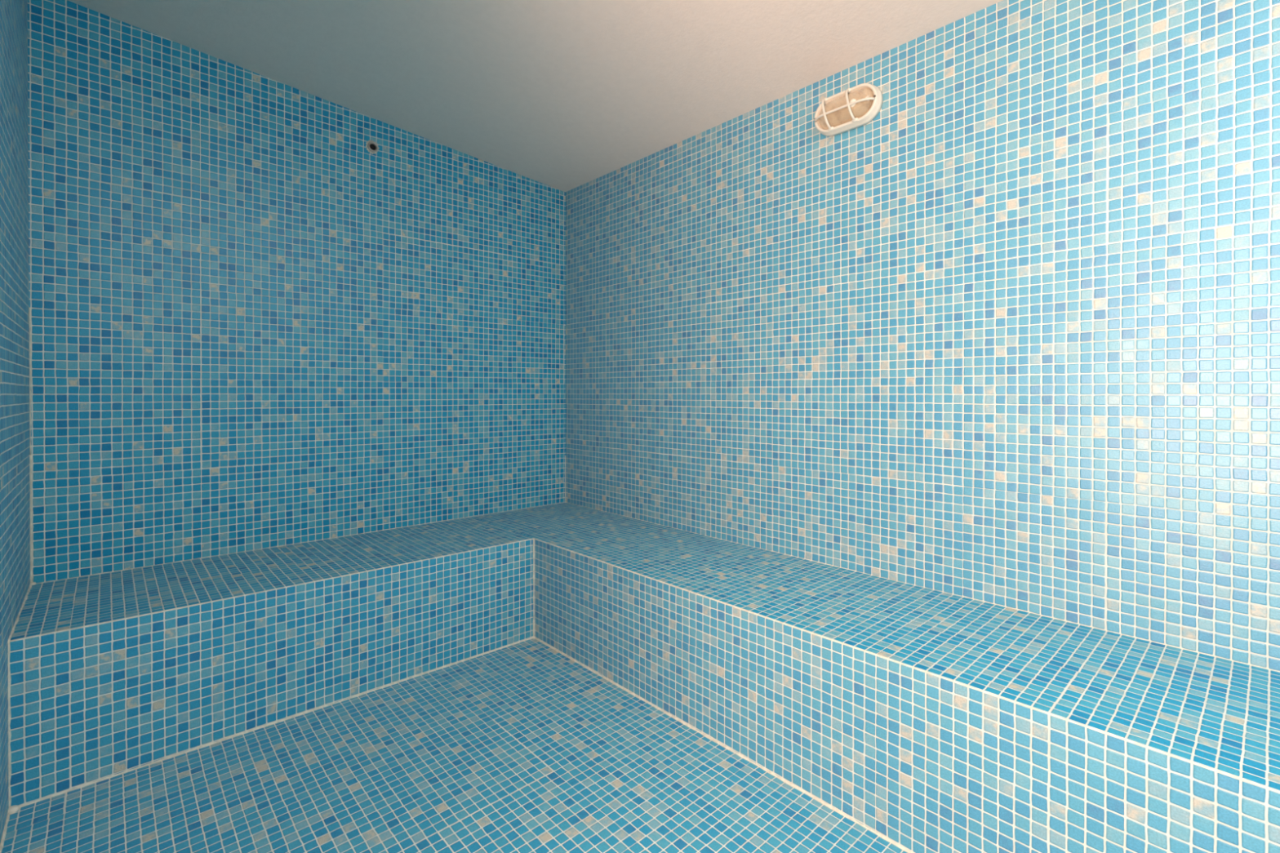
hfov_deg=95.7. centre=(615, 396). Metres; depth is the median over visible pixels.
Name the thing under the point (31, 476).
trim
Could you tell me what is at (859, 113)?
diffuser
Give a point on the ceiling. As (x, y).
(564, 95)
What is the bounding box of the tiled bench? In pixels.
[7,502,1279,852]
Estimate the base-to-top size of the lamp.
0.125 m
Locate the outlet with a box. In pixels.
[365,140,379,154]
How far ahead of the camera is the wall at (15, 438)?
1.45 m
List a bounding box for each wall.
[0,0,30,844]
[27,0,565,582]
[565,0,1279,671]
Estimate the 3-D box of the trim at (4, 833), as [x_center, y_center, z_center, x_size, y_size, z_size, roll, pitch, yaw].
[-1.091,0.983,0.977,0.009,0.009,1.048,0,0,-41]
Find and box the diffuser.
[818,88,873,129]
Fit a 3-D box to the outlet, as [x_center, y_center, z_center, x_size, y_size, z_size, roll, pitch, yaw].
[-1.024,-1.049,2.438,0.057,0.059,0.011,0,0,-41]
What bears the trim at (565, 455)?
attached to the wall at (1008, 335)
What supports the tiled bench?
on the floor
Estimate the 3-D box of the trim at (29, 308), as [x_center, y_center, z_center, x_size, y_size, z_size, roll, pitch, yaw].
[-1.793,-0.045,1.772,0.005,0.450,0.005,0,0,-19]
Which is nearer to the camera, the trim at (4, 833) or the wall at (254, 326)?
the trim at (4, 833)
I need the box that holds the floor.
[1,638,907,852]
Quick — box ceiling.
[66,0,1003,192]
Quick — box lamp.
[813,83,883,137]
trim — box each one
[0,813,9,852]
[29,307,31,454]
[29,454,33,582]
[564,455,565,502]
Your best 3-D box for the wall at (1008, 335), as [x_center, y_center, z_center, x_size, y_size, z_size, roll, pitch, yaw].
[0.977,-0.054,1.792,0.132,2.068,3.896,0,0,-41]
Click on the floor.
(522, 747)

